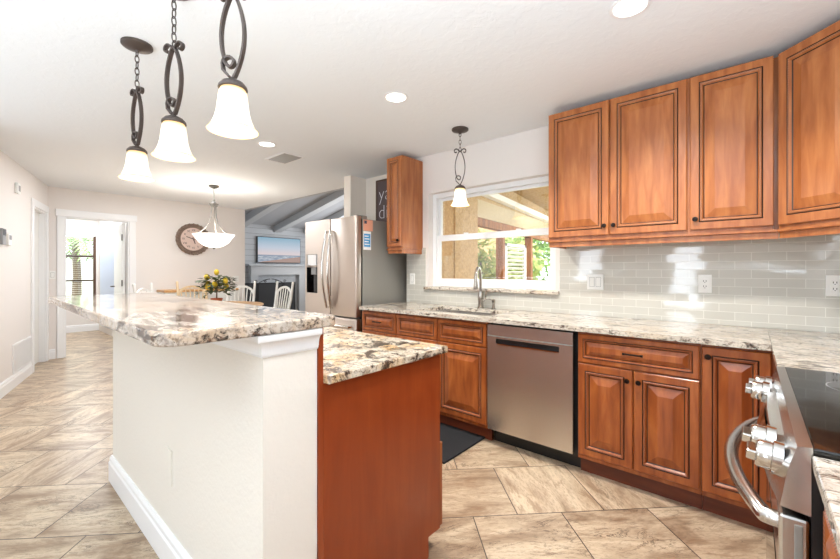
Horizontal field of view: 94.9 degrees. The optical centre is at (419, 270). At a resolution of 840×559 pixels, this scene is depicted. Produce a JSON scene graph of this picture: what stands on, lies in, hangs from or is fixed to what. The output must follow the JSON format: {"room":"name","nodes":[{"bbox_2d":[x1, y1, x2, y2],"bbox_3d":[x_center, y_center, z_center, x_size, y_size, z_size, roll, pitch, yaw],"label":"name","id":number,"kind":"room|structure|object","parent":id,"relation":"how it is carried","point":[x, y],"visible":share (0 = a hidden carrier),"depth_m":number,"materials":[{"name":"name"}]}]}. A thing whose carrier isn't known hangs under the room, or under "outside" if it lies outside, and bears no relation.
{"room":"kitchen","nodes":[
{"label":"kitchen","id":0,"kind":"room"},
{"bbox_2d":[0,150,47,382],"bbox_3d":[-4.439,0.037,4.133,0.130,2.440,3.220,0,0,-34],"label":"wall","id":1,"kind":"structure","parent":0,"point":[15,209],"depth_m":4.17,"materials":[{"name":"white paint"}]},
{"bbox_2d":[0,228,5,244],"bbox_3d":[-4.120,-0.333,3.806,0.032,0.160,0.100,0,0,-34],"label":"alarm keypad","id":2,"kind":"object","parent":1,"relation":"attached to","point":[2,230],"visible":1,"depth_m":3.78,"materials":[{"name":"grey plastic"}]},
{"bbox_2d":[6,233,11,245],"bbox_3d":[-4.220,-0.313,3.955,0.032,0.120,0.100,0,0,-34],"label":"thermostat","id":3,"kind":"object","parent":1,"relation":"attached to","point":[8,236],"visible":0.86,"depth_m":3.93,"materials":[{"name":"white plastic"}]},
{"bbox_2d":[0,362,31,398],"bbox_3d":[-4.110,1.187,3.776,0.016,0.140,2.220,0,0,-34],"label":"baseboard","id":4,"kind":"structure","parent":1,"relation":"attached to","point":[9,384],"depth_m":4.15,"materials":[{"name":"white wood"}]},
{"bbox_2d":[15,182,20,194],"bbox_3d":[-4.394,-0.893,4.212,0.032,0.120,0.090,0,0,-34],"label":"sensor","id":5,"kind":"object","parent":1,"relation":"attached to","point":[17,185],"visible":1,"depth_m":4.19,"materials":[{"name":"white plastic"}]},
{"bbox_2d":[12,336,30,373],"bbox_3d":[-4.526,0.952,4.388,0.013,0.310,0.680,0,0,-34],"label":"air vent","id":6,"kind":"object","parent":1,"relation":"in","point":[21,350],"visible":1,"depth_m":4.34,"materials":[{"name":"white"}]},
{"bbox_2d":[35,212,38,363],"bbox_3d":[-5.020,0.235,5.001,0.080,2.024,0.638,0,0,-34],"label":"door","id":7,"kind":"structure","parent":1,"relation":"in","point":[36,213],"depth_m":5.16,"materials":[{"name":"white paint"}]},
{"bbox_2d":[31,198,48,372],"bbox_3d":[-5.015,0.207,5.005,0.152,2.180,0.830,0,0,-34],"label":"trim","id":8,"kind":"structure","parent":1,"relation":"attached to","point":[43,217],"depth_m":5.28,"materials":[{"name":"white wood"}]},
{"bbox_2d":[66,219,98,325],"bbox_3d":[-7.539,0.037,7.299,0.150,2.440,2.440,0,0,41],"label":"wall","id":9,"kind":"structure","parent":0,"point":[72,225],"depth_m":7.92,"materials":[{"name":"white paint"}]},
{"bbox_2d":[66,237,95,294],"bbox_3d":[-7.013,-0.008,7.888,0.080,1.530,0.580,0,0,41],"label":"window","id":10,"kind":"structure","parent":9,"relation":"in","point":[94,238],"depth_m":8.05,"materials":[{"name":"brown"}]},
{"bbox_2d":[66,232,95,293],"bbox_3d":[-6.971,-0.018,7.852,0.050,1.510,0.560,0,0,41],"label":"window blind","id":11,"kind":"object","parent":10,"relation":"attached to","point":[67,233],"visible":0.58,"depth_m":7.87,"materials":[{"name":"white plastic"}]},
{"bbox_2d":[66,323,98,332],"bbox_3d":[-7.470,1.187,7.252,0.016,0.140,2.220,0,0,41],"label":"baseboard","id":12,"kind":"structure","parent":9,"relation":"attached to","point":[87,327],"depth_m":7.89,"materials":[{"name":"white wood"}]},
{"bbox_2d":[99,221,125,336],"bbox_3d":[-5.665,0.037,7.231,2.780,2.440,0.100,0,0,41],"label":"wall","id":13,"kind":"structure","parent":0,"point":[103,225],"depth_m":7.63,"materials":[{"name":"white paint"}]},
{"bbox_3d":[-5.834,0.172,7.357,1.600,1.930,0.050,0,0,41],"label":"window","id":14,"kind":"structure","parent":13,"relation":"in","visible":0},
{"bbox_2d":[100,230,113,329],"bbox_3d":[-5.883,0.177,7.315,1.508,1.840,0.048,0,0,41],"label":"sheer curtain","id":15,"kind":"object","parent":14,"relation":"hanging from","point":[106,238],"visible":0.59,"depth_m":7.37,"materials":[{"name":"fabric"}]},
{"bbox_2d":[48,186,244,358],"bbox_3d":[-4.396,0.037,6.483,0.120,2.440,2.860,0,0,41],"label":"wall","id":16,"kind":"structure","parent":0,"point":[160,261],"depth_m":6.47,"materials":[{"name":"white paint"}]},
{"bbox_2d":[49,349,54,359],"bbox_3d":[-5.200,1.187,5.443,0.016,0.140,0.075,0,0,41],"label":"baseboard","id":17,"kind":"structure","parent":16,"relation":"attached to","point":[51,351],"depth_m":5.44,"materials":[{"name":"white wood"}]},
{"bbox_2d":[49,271,55,278],"bbox_3d":[-5.198,0.067,5.451,0.010,0.116,0.070,0,0,41],"label":"light switch","id":18,"kind":"object","parent":16,"relation":"attached to","point":[52,274],"visible":0.94,"depth_m":5.45,"materials":[{"name":"white plastic"}]},
{"bbox_2d":[55,209,136,358],"bbox_3d":[-4.907,0.212,5.872,0.142,2.170,0.958,0,0,41],"label":"trim","id":19,"kind":"structure","parent":16,"relation":"attached to","point":[62,215],"depth_m":5.56,"materials":[{"name":"white wood"}]},
{"bbox_2d":[110,223,124,293],"bbox_3d":[-5.032,0.247,6.402,0.754,2.000,0.105,0,0,44],"label":"door","id":20,"kind":"structure","parent":16,"relation":"in","point":[119,230],"depth_m":6.32,"materials":[{"name":"white paint"}]},
{"bbox_2d":[175,223,207,254],"bbox_3d":[-4.002,-0.548,6.810,0.049,0.560,0.566,0,0,41],"label":"wall clock","id":21,"kind":"object","parent":16,"relation":"attached to","point":[185,240],"visible":0.73,"depth_m":6.76,"materials":[{"name":"beige"}]},
{"bbox_2d":[245,224,304,282],"bbox_3d":[-4.398,0.007,10.645,0.150,2.500,3.690,0,0,41],"label":"wall","id":22,"kind":"structure","parent":0,"point":[252,230],"depth_m":10.58,"materials":[{"name":"white wood"}]},
{"bbox_2d":[256,236,300,262],"bbox_3d":[-3.993,-0.563,10.950,0.061,0.720,1.320,0,0,41],"label":"television","id":23,"kind":"object","parent":22,"relation":"attached to","point":[268,249],"visible":1,"depth_m":10.87,"materials":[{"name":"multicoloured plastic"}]},
{"bbox_2d":[245,191,343,228],"bbox_3d":[-1.997,-1.939,8.607,6.450,1.454,3.850,0,0,41],"label":"vault","id":24,"kind":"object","parent":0,"point":[290,208],"visible":0.07,"depth_m":10.02,"materials":[{"name":"grey paint"}]},
{"bbox_2d":[245,202,285,226],"bbox_3d":[-2.437,-1.809,8.095,6.150,1.472,0.200,0,0,41],"label":"ceiling beam","id":25,"kind":"structure","parent":24,"relation":"attached to","point":[254,215],"depth_m":9.27,"materials":[{"name":"grey"}]},
{"bbox_2d":[274,190,343,232],"bbox_3d":[-1.720,-1.809,8.929,6.150,1.472,0.200,0,0,41],"label":"ceiling beam","id":26,"kind":"structure","parent":24,"relation":"attached to","point":[337,196],"depth_m":9.74,"materials":[{"name":"grey"}]},
{"bbox_2d":[304,209,343,234],"bbox_3d":[-1.087,-1.809,9.665,6.150,1.472,0.200,0,0,41],"label":"ceiling beam","id":27,"kind":"structure","parent":24,"relation":"attached to","point":[340,214],"depth_m":10.55,"materials":[{"name":"grey"}]},
{"bbox_2d":[245,188,343,210],"bbox_3d":[-2.072,-1.872,6.425,3.680,1.379,0.078,0,0,41],"label":"wall header","id":28,"kind":"structure","parent":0,"point":[340,188],"depth_m":6.36,"materials":[{"name":"grey paint"}]},
{"bbox_2d":[0,330,765,558],"bbox_3d":[-2.211,1.317,4.868,11.500,0.120,11.900,0,0,41],"label":"floor","id":29,"kind":"structure","parent":0,"point":[58,500],"depth_m":2.09,"materials":[{"name":"tile"}]},
{"bbox_2d":[132,283,153,292],"bbox_3d":[-3.646,0.720,5.424,0.502,1.080,0.471,0,0,-8],"label":"dining chair","id":30,"kind":"object","parent":29,"relation":"on","point":[151,284],"visible":0.22,"depth_m":5.39,"materials":[{"name":"white wood"}]},
{"bbox_2d":[176,281,207,298],"bbox_3d":[-3.595,0.720,6.205,0.502,1.080,0.471,0,0,44],"label":"dining chair","id":31,"kind":"object","parent":29,"relation":"on","point":[177,282],"visible":0.28,"depth_m":6.32,"materials":[{"name":"beige wood"}]},
{"bbox_2d":[156,287,238,300],"bbox_3d":[-3.829,0.791,6.720,0.422,0.932,1.200,0,0,41],"label":"dining table","id":32,"kind":"object","parent":29,"relation":"on","point":[166,291],"visible":0.11,"depth_m":6.55,"materials":[{"name":"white wood"}]},
{"bbox_2d":[108,328,321,558],"bbox_3d":[-1.097,0.722,1.772,1.885,1.070,0.213,0,0,41],"label":"wall","id":33,"kind":"structure","parent":29,"relation":"on","point":[214,456],"depth_m":1.31,"materials":[{"name":"beige paint"}]},
{"bbox_2d":[165,445,171,486],"bbox_3d":[-1.077,0.837,1.650,0.085,0.150,0.005,0,0,41],"label":"outlet","id":34,"kind":"object","parent":33,"relation":"attached to","point":[168,448],"depth_m":1.64,"materials":[{"name":"beige paint"}]},
{"bbox_2d":[48,293,334,346],"bbox_3d":[-1.207,0.168,1.752,2.025,0.036,0.517,0,0,41],"label":"countertop","id":35,"kind":"structure","parent":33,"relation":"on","point":[153,319],"depth_m":1.24,"materials":[{"name":"stone"}]},
{"bbox_2d":[226,281,255,301],"bbox_3d":[-2.945,0.720,6.198,0.471,1.080,0.502,0,0,-8],"label":"dining chair","id":36,"kind":"object","parent":29,"relation":"on","point":[238,286],"visible":0.28,"depth_m":6.41,"materials":[{"name":"white wood"}]},
{"bbox_2d":[225,301,263,305],"bbox_3d":[-2.901,0.869,5.369,1.350,0.769,1.350,0,0,41],"label":"dining table","id":37,"kind":"object","parent":29,"relation":"on","point":[242,302],"visible":0.07,"depth_m":5.78,"materials":[{"name":"brown wood"}]},
{"bbox_2d":[194,269,236,300],"bbox_3d":[-2.792,0.235,5.281,0.533,0.498,0.531,0,0,41],"label":"flower arrangement","id":38,"kind":"object","parent":37,"relation":"on","point":[215,284],"visible":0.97,"depth_m":5.24,"materials":[{"name":"green plant"}]},
{"bbox_2d":[245,279,294,309],"bbox_3d":[-3.938,0.740,10.177,0.018,1.034,1.440,0,0,41],"label":"fire screen","id":39,"kind":"object","parent":29,"relation":"on","point":[264,292],"visible":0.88,"depth_m":10.13,"materials":[{"name":"black metal"}]},
{"bbox_2d":[245,264,304,310],"bbox_3d":[-3.959,0.547,10.854,0.240,1.420,1.840,0,0,41],"label":"fireplace","id":40,"kind":"object","parent":29,"relation":"on","point":[259,272],"visible":0.46,"depth_m":10.98,"materials":[{"name":"grey"}]},
{"bbox_2d":[245,264,304,265],"bbox_3d":[-3.959,-0.141,10.854,0.240,0.045,1.840,0,0,41],"label":"mantel shelf","id":41,"kind":"object","parent":40,"relation":"attached to","point":[245,264],"depth_m":10.55,"materials":[{"name":"white wood"}]},
{"bbox_2d":[274,281,293,308],"bbox_3d":[-2.285,0.720,5.935,0.471,1.080,0.502,0,0,38],"label":"dining chair","id":42,"kind":"object","parent":29,"relation":"on","point":[277,290],"visible":0.47,"depth_m":6.09,"materials":[{"name":"white wood"}]},
{"bbox_2d":[305,215,406,331],"bbox_3d":[-0.700,0.356,4.321,0.875,1.802,0.944,0,0,41],"label":"refrigerator","id":43,"kind":"object","parent":29,"relation":"on","point":[341,277],"visible":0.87,"depth_m":3.96,"materials":[{"name":"grey metal"}]},
{"bbox_2d":[363,219,372,249],"bbox_3d":[-0.519,-0.353,3.858,0.002,0.300,0.125,0,0,41],"label":"energy label","id":44,"kind":"object","parent":43,"relation":"attached to","point":[367,224],"visible":1,"depth_m":3.85,"materials":[{"name":"white paper"}]},
{"bbox_2d":[317,328,441,558],"bbox_3d":[-0.787,0.722,2.106,1.800,1.070,0.694,0,0,41],"label":"base cabinet","id":45,"kind":"object","parent":29,"relation":"on","point":[379,445],"visible":0.34,"depth_m":1.47,"materials":[{"name":"brown wood"}]},
{"bbox_2d":[323,327,447,383],"bbox_3d":[-0.787,0.358,2.106,1.860,0.030,0.653,0,0,41],"label":"countertop","id":46,"kind":"structure","parent":45,"relation":"on","point":[347,354],"depth_m":1.63,"materials":[{"name":"stone"}]},
{"bbox_2d":[362,310,396,337],"bbox_3d":[-0.186,0.816,3.768,0.453,0.883,0.665,0,0,41],"label":"base cabinet","id":47,"kind":"object","parent":29,"relation":"on","point":[373,322],"visible":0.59,"depth_m":3.52,"materials":[{"name":"brown wood"}]},
{"bbox_2d":[397,313,492,440],"bbox_3d":[0.335,0.816,3.321,0.916,0.883,0.664,0,0,41],"label":"base cabinet","id":48,"kind":"object","parent":29,"relation":"on","point":[463,369],"visible":0.5,"depth_m":2.95,"materials":[{"name":"brown wood"}]},
{"bbox_2d":[359,302,770,350],"bbox_3d":[0.737,0.358,2.974,2.900,0.030,0.666,0,0,41],"label":"countertop","id":49,"kind":"structure","parent":48,"relation":"on","point":[756,338],"depth_m":2.44,"materials":[{"name":"stone"}]},
{"bbox_2d":[435,309,495,315],"bbox_3d":[0.369,0.466,3.283,0.740,0.183,0.420,0,0,41],"label":"sink","id":50,"kind":"object","parent":49,"relation":"in","point":[443,310],"visible":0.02,"depth_m":3.51,"materials":[{"name":"silver metal"}]},
{"bbox_2d":[473,266,486,308],"bbox_3d":[0.517,0.154,3.407,0.106,0.377,0.202,0,0,41],"label":"kitchen faucet","id":51,"kind":"object","parent":49,"relation":"on","point":[481,297],"visible":0.97,"depth_m":3.45,"materials":[{"name":"silver metal"}]},
{"bbox_2d":[483,298,495,309],"bbox_3d":[0.611,0.295,3.381,0.113,0.096,0.044,0,0,-1],"label":"soap dispenser","id":52,"kind":"object","parent":49,"relation":"on","point":[493,300],"visible":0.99,"depth_m":3.37,"materials":[{"name":"silver metal"}]},
{"bbox_2d":[440,422,484,463],"bbox_3d":[0.040,1.249,2.926,0.745,0.016,0.510,0,0,41],"label":"floor mat","id":53,"kind":"object","parent":29,"relation":"on","point":[455,441],"visible":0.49,"depth_m":2.81,"materials":[{"name":"black rubber"}]},
{"bbox_2d":[487,323,580,467],"bbox_3d":[0.923,0.816,2.812,0.628,0.882,0.622,0,0,41],"label":"dishwasher","id":54,"kind":"object","parent":29,"relation":"on","point":[532,372],"visible":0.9,"depth_m":2.55,"materials":[{"name":"silver metal"}]},
{"bbox_2d":[578,332,701,508],"bbox_3d":[1.400,0.816,2.404,0.617,0.883,0.665,0,0,41],"label":"base cabinet","id":55,"kind":"object","parent":29,"relation":"on","point":[639,399],"visible":1,"depth_m":2.15,"materials":[{"name":"brown wood"}]},
{"bbox_2d":[701,344,775,529],"bbox_3d":[1.745,0.816,2.108,0.289,0.883,0.664,0,0,41],"label":"base cabinet","id":56,"kind":"object","parent":29,"relation":"on","point":[725,371],"visible":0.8,"depth_m":1.91,"materials":[{"name":"brown wood"}]},
{"bbox_2d":[724,366,839,558],"bbox_3d":[1.173,0.794,0.874,0.760,0.925,0.810,0,0,41],"label":"range","id":57,"kind":"object","parent":29,"relation":"on","point":[798,420],"visible":1,"depth_m":0.82,"materials":[{"name":"silver metal"}]},
{"bbox_2d":[766,475,809,558],"bbox_3d":[0.978,0.764,1.043,0.045,0.585,0.808,0,0,41],"label":"oven","id":58,"kind":"object","parent":57,"relation":"in","point":[787,530],"depth_m":0.75,"materials":[{"name":"silver glass"}]},
{"bbox_2d":[785,367,839,461],"bbox_3d":[1.230,0.343,0.826,0.612,0.019,0.808,0,0,41],"label":"glass cooktop","id":59,"kind":"object","parent":57,"relation":"in","point":[813,395],"depth_m":0.93,"materials":[{"name":"black glass"}]},
{"bbox_2d":[823,507,839,558],"bbox_3d":[0.500,0.816,-0.014,0.633,0.883,1.400,0,0,41],"label":"base cabinet","id":60,"kind":"object","parent":29,"relation":"on","point":[830,551],"visible":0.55,"depth_m":0.64,"materials":[{"name":"brown wood"}]},
{"bbox_2d":[812,456,839,555],"bbox_3d":[0.520,0.358,-0.006,0.624,0.030,1.368,0,0,41],"label":"countertop","id":61,"kind":"structure","parent":60,"relation":"on","point":[826,471],"depth_m":0.61,"materials":[{"name":"stone"}]},
{"bbox_3d":[1.906,0.815,1.600,0.610,0.883,1.222,0,0,41],"label":"base cabinet","id":62,"kind":"object","parent":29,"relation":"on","visible":0},
{"bbox_2d":[767,328,839,372],"bbox_3d":[1.897,0.358,1.607,0.640,0.030,1.226,0,0,41],"label":"countertop","id":63,"kind":"structure","parent":62,"relation":"on","point":[819,351],"depth_m":1.67,"materials":[{"name":"stone"}]},
{"bbox_2d":[0,0,839,209],"bbox_3d":[-2.620,-1.243,2.107,8.520,0.120,7.180,0,0,41],"label":"ceiling","id":64,"kind":"structure","parent":0,"point":[317,75],"depth_m":2.31,"materials":[{"name":"white paint"}]},
{"bbox_2d":[118,36,154,181],"bbox_3d":[-1.482,-0.830,2.019,0.158,0.704,0.158,0,0,27],"label":"pendant light","id":65,"kind":"object","parent":64,"relation":"hanging from","point":[136,168],"visible":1,"depth_m":2.00,"materials":[{"name":"white glass"}]},
{"bbox_2d":[151,0,195,161],"bbox_3d":[-1.025,-0.827,1.607,0.158,0.711,0.158,0,0,19],"label":"pendant light","id":66,"kind":"object","parent":64,"relation":"hanging from","point":[172,145],"visible":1,"depth_m":1.60,"materials":[{"name":"white glass"}]},
{"bbox_2d":[192,185,234,248],"bbox_3d":[-2.882,-0.738,5.392,0.536,0.889,0.536,0,0,41],"label":"chandelier","id":67,"kind":"object","parent":64,"relation":"hanging from","point":[212,240],"visible":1,"depth_m":5.28,"materials":[{"name":"white glass"}]},
{"bbox_2d":[206,0,258,138],"bbox_3d":[-0.626,-0.824,1.290,0.158,0.717,0.158,0,0,7],"label":"pendant light","id":68,"kind":"object","parent":64,"relation":"hanging from","point":[231,118],"visible":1,"depth_m":1.28,"materials":[{"name":"white glass"}]},
{"bbox_2d":[257,141,276,146],"bbox_3d":[-1.434,-1.179,3.613,0.170,0.006,0.170,0,0,41],"label":"recessed light","id":69,"kind":"object","parent":64,"relation":"in","point":[261,143],"visible":1,"depth_m":3.61,"materials":[{"name":"white"}]},
{"bbox_2d":[265,152,304,163],"bbox_3d":[-1.427,-1.178,4.062,0.380,0.010,0.240,0,0,41],"label":"ceiling vent","id":70,"kind":"object","parent":64,"relation":"in","point":[284,157],"visible":1,"depth_m":4.05,"materials":[{"name":"white metal"}]},
{"bbox_2d":[384,91,407,102],"bbox_3d":[-0.164,-1.179,2.633,0.170,0.006,0.170,0,0,41],"label":"recessed light","id":71,"kind":"object","parent":64,"relation":"in","point":[394,96],"visible":1,"depth_m":2.63,"materials":[{"name":"white plastic"}]},
{"bbox_2d":[451,126,468,206],"bbox_3d":[0.336,-0.863,3.230,0.158,0.639,0.158,0,0,6],"label":"pendant light","id":72,"kind":"object","parent":64,"relation":"hanging from","point":[460,200],"visible":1,"depth_m":3.20,"materials":[{"name":"white glass"}]},
{"bbox_2d":[609,0,651,18],"bbox_3d":[0.941,-1.179,1.726,0.170,0.006,0.170,0,0,41],"label":"recessed light","id":73,"kind":"object","parent":64,"relation":"in","point":[621,9],"visible":1,"depth_m":1.74,"materials":[{"name":"white"}]},
{"bbox_2d":[454,196,477,287],"bbox_3d":[0.520,-0.033,5.038,0.220,2.620,0.520,0,0,41],"label":"porch column","id":74,"kind":"structure","parent":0,"point":[465,218],"depth_m":4.96,"materials":[{"name":"beige paint"}]},
{"bbox_2d":[478,217,548,241],"bbox_3d":[1.876,-0.607,6.577,0.110,0.228,3.580,0,0,41],"label":"beam","id":75,"kind":"structure","parent":74,"relation":"attached to","point":[482,223],"depth_m":5.69,"materials":[{"name":"brown wood"}]},
{"bbox_2d":[478,227,495,278],"bbox_3d":[0.394,-0.643,6.571,0.130,3.800,3.520,0,0,41],"label":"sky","id":76,"kind":"structure","parent":0,"point":[480,229],"depth_m":7.55,"materials":[{"name":"beige paint"}]},
{"bbox_2d":[441,191,548,286],"bbox_3d":[1.495,-0.033,6.126,0.120,2.620,4.760,0,0,41],"label":"wall","id":77,"kind":"structure","parent":0,"point":[448,210],"depth_m":4.75,"materials":[{"name":"beige paint"}]},
{"bbox_2d":[478,199,548,228],"bbox_3d":[1.876,-0.783,6.577,0.130,0.360,3.580,0,0,41],"label":"header","id":78,"kind":"object","parent":77,"relation":"attached to","point":[486,210],"visible":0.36,"depth_m":5.81,"materials":[{"name":"paint"}]},
{"bbox_2d":[483,194,548,223],"bbox_3d":[1.891,-0.943,6.418,0.100,0.360,3.800,0,0,41],"label":"board","id":79,"kind":"object","parent":78,"relation":"attached to","point":[498,198],"visible":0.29,"depth_m":5.92,"materials":[{"name":"white paint"}]},
{"bbox_2d":[513,186,548,210],"bbox_3d":[3.809,-1.243,4.400,5.960,0.640,5.160,0,0,41],"label":"ceiling","id":80,"kind":"structure","parent":0,"point":[539,196],"depth_m":6.14,"materials":[{"name":"beige paint"}]},
{"bbox_2d":[344,126,839,333],"bbox_3d":[0.981,0.037,3.480,4.790,2.440,0.403,0,0,41],"label":"wall","id":81,"kind":"structure","parent":0,"point":[523,155],"depth_m":3.65,"materials":[{"name":"white paint"}]},
{"bbox_2d":[376,178,386,221],"bbox_3d":[-0.337,-0.848,4.670,0.560,0.550,0.021,0,0,41],"label":"chalkboard sign","id":82,"kind":"object","parent":81,"relation":"attached to","point":[381,185],"visible":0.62,"depth_m":4.79,"materials":[{"name":"brown"}]},
{"bbox_2d":[387,155,422,253],"bbox_3d":[-0.165,-0.651,3.964,0.205,0.968,0.356,0,0,41],"label":"upper cabinet","id":83,"kind":"object","parent":81,"relation":"attached to","point":[404,173],"visible":1,"depth_m":3.87,"materials":[{"name":"brown wood"}]},
{"bbox_2d":[423,286,559,294],"bbox_3d":[0.602,0.182,3.561,1.400,0.029,0.115,0,0,41],"label":"window sill","id":84,"kind":"structure","parent":81,"relation":"attached to","point":[524,291],"depth_m":3.40,"materials":[{"name":"stone"}]},
{"bbox_2d":[433,176,555,289],"bbox_3d":[0.665,-0.313,3.635,1.328,0.958,0.080,0,0,41],"label":"window","id":85,"kind":"structure","parent":81,"relation":"in","point":[438,237],"depth_m":3.62,"materials":[{"name":"white wood"}]},
{"bbox_2d":[548,78,688,248],"bbox_3d":[1.355,-0.651,2.657,0.847,0.968,0.356,0,0,41],"label":"upper cabinet","id":86,"kind":"object","parent":81,"relation":"attached to","point":[619,166],"visible":0.98,"depth_m":2.50,"materials":[{"name":"brown wood"}]},
{"bbox_2d":[407,233,839,332],"bbox_3d":[1.200,0.050,3.020,3.540,0.585,0.008,0,0,41],"label":"tile backsplash","id":87,"kind":"structure","parent":81,"relation":"attached to","point":[780,283],"depth_m":2.51,"materials":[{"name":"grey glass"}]},
{"bbox_2d":[410,273,414,283],"bbox_3d":[-0.082,0.092,4.111,0.070,0.116,0.010,0,0,41],"label":"light switch","id":88,"kind":"object","parent":87,"relation":"attached to","point":[412,275],"visible":1,"depth_m":4.10,"materials":[{"name":"white plastic"}]},
{"bbox_2d":[587,274,602,289],"bbox_3d":[1.320,0.089,2.905,0.116,0.116,0.010,0,0,41],"label":"light switch","id":89,"kind":"object","parent":87,"relation":"attached to","point":[594,281],"visible":1,"depth_m":2.90,"materials":[{"name":"white plastic"}]},
{"bbox_2d":[698,275,711,292],"bbox_3d":[1.826,0.087,2.471,0.070,0.116,0.010,0,0,41],"label":"wall outlet","id":90,"kind":"object","parent":87,"relation":"attached to","point":[704,281],"visible":1,"depth_m":2.47,"materials":[{"name":"white plastic"}]},
{"bbox_2d":[702,278,707,288],"bbox_3d":[1.825,0.087,2.469,0.034,0.068,0.004,0,0,41],"label":"receptacle","id":91,"kind":"object","parent":90,"relation":"attached to","point":[704,280],"depth_m":2.47,"materials":[{"name":"white plastic"}]},
{"bbox_2d":[826,275,839,296],"bbox_3d":[2.259,0.085,2.099,0.070,0.116,0.010,0,0,41],"label":"wall outlet","id":92,"kind":"object","parent":87,"relation":"attached to","point":[832,281],"visible":1,"depth_m":2.10,"materials":[{"name":"white plastic"}]},
{"bbox_2d":[831,280,839,291],"bbox_3d":[2.257,0.085,2.097,0.034,0.068,0.004,0,0,41],"label":"receptacle","id":93,"kind":"object","parent":92,"relation":"attached to","point":[835,284],"depth_m":2.09,"materials":[{"name":"white plastic"}]},
{"bbox_2d":[688,55,778,241],"bbox_3d":[1.824,-0.651,2.254,0.390,0.968,0.356,0,0,41],"label":"upper cabinet","id":94,"kind":"object","parent":81,"relation":"attached to","point":[731,109],"visible":1,"depth_m":2.13,"materials":[{"name":"brown wood"}]},
{"bbox_2d":[774,20,839,237],"bbox_3d":[2.114,-0.651,1.843,0.621,0.968,0.600,0,0,41],"label":"upper cabinet","id":95,"kind":"object","parent":81,"relation":"attached to","point":[807,73],"visible":0.94,"depth_m":1.87,"materials":[{"name":"brown wood"}]},
{"label":"outside","id":96,"kind":"structure","parent":0,"visible":0},
{"bbox_3d":[-4.097,1.422,16.710,52.000,0.070,60.000,0,0,41],"label":"lawn","id":97,"kind":"structure","parent":96,"visible":0},
{"bbox_2d":[66,253,92,295],"bbox_3d":[-10.548,0.482,11.046,0.200,1.950,11.000,0,0,41],"label":"wall","id":98,"kind":"structure","parent":97,"relation":"on","point":[87,267],"depth_m":11.51,"materials":[{"name":"white paint"}]},
{"bbox_2d":[66,236,92,294],"bbox_3d":[-8.869,0.276,9.932,2.494,2.233,2.494,0,0,41],"label":"palm tree","id":99,"kind":"object","parent":97,"relation":"on","point":[74,242],"visible":0.35,"depth_m":9.85,"materials":[{"name":"green plant"}]},
{"bbox_2d":[505,237,545,279],"bbox_3d":[2.130,0.192,9.377,1.763,2.392,1.830,0,0,41],"label":"tree","id":100,"kind":"object","parent":97,"relation":"on","point":[536,261],"visible":0.2,"depth_m":8.97,"materials":[{"name":"green plant"}]},
{"bbox_2d":[510,237,549,279],"bbox_3d":[3.317,-0.491,12.440,3.013,3.760,3.028,0,0,41],"label":"tree","id":101,"kind":"object","parent":97,"relation":"on","point":[544,246],"visible":0.08,"depth_m":11.93,"materials":[{"name":"green plant"}]},
{"bbox_3d":[3.485,1.332,4.745,6.900,0.110,5.260,0,0,41],"label":"floor","id":102,"kind":"structure","parent":0,"visible":0},
{"bbox_2d":[478,228,495,278],"bbox_3d":[1.020,0.342,6.427,0.874,2.095,0.875,0,0,41],"label":"tree","id":103,"kind":"object","parent":102,"relation":"on","point":[490,271],"visible":0.21,"depth_m":6.27,"materials":[{"name":"green plant"}]},
{"bbox_2d":[496,238,504,288],"bbox_3d":[1.214,0.346,5.814,0.120,1.862,0.070,0,0,41],"label":"porch post","id":104,"kind":"object","parent":102,"relation":"on","point":[500,242],"visible":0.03,"depth_m":5.79,"materials":[{"name":"brown wood"}]},
{"bbox_2d":[505,243,525,279],"bbox_3d":[1.526,0.432,6.178,0.060,1.690,0.720,0,0,41],"label":"louvered shutter","id":105,"kind":"object","parent":102,"relation":"on","point":[506,244],"visible":0.56,"depth_m":6.17,"materials":[{"name":"white paint"}]},
{"bbox_2d":[525,237,532,289],"bbox_3d":[1.846,0.363,6.550,0.120,1.828,0.070,0,0,41],"label":"porch post","id":106,"kind":"object","parent":102,"relation":"on","point":[528,241],"visible":0.44,"depth_m":6.51,"materials":[{"name":"brown wood"}]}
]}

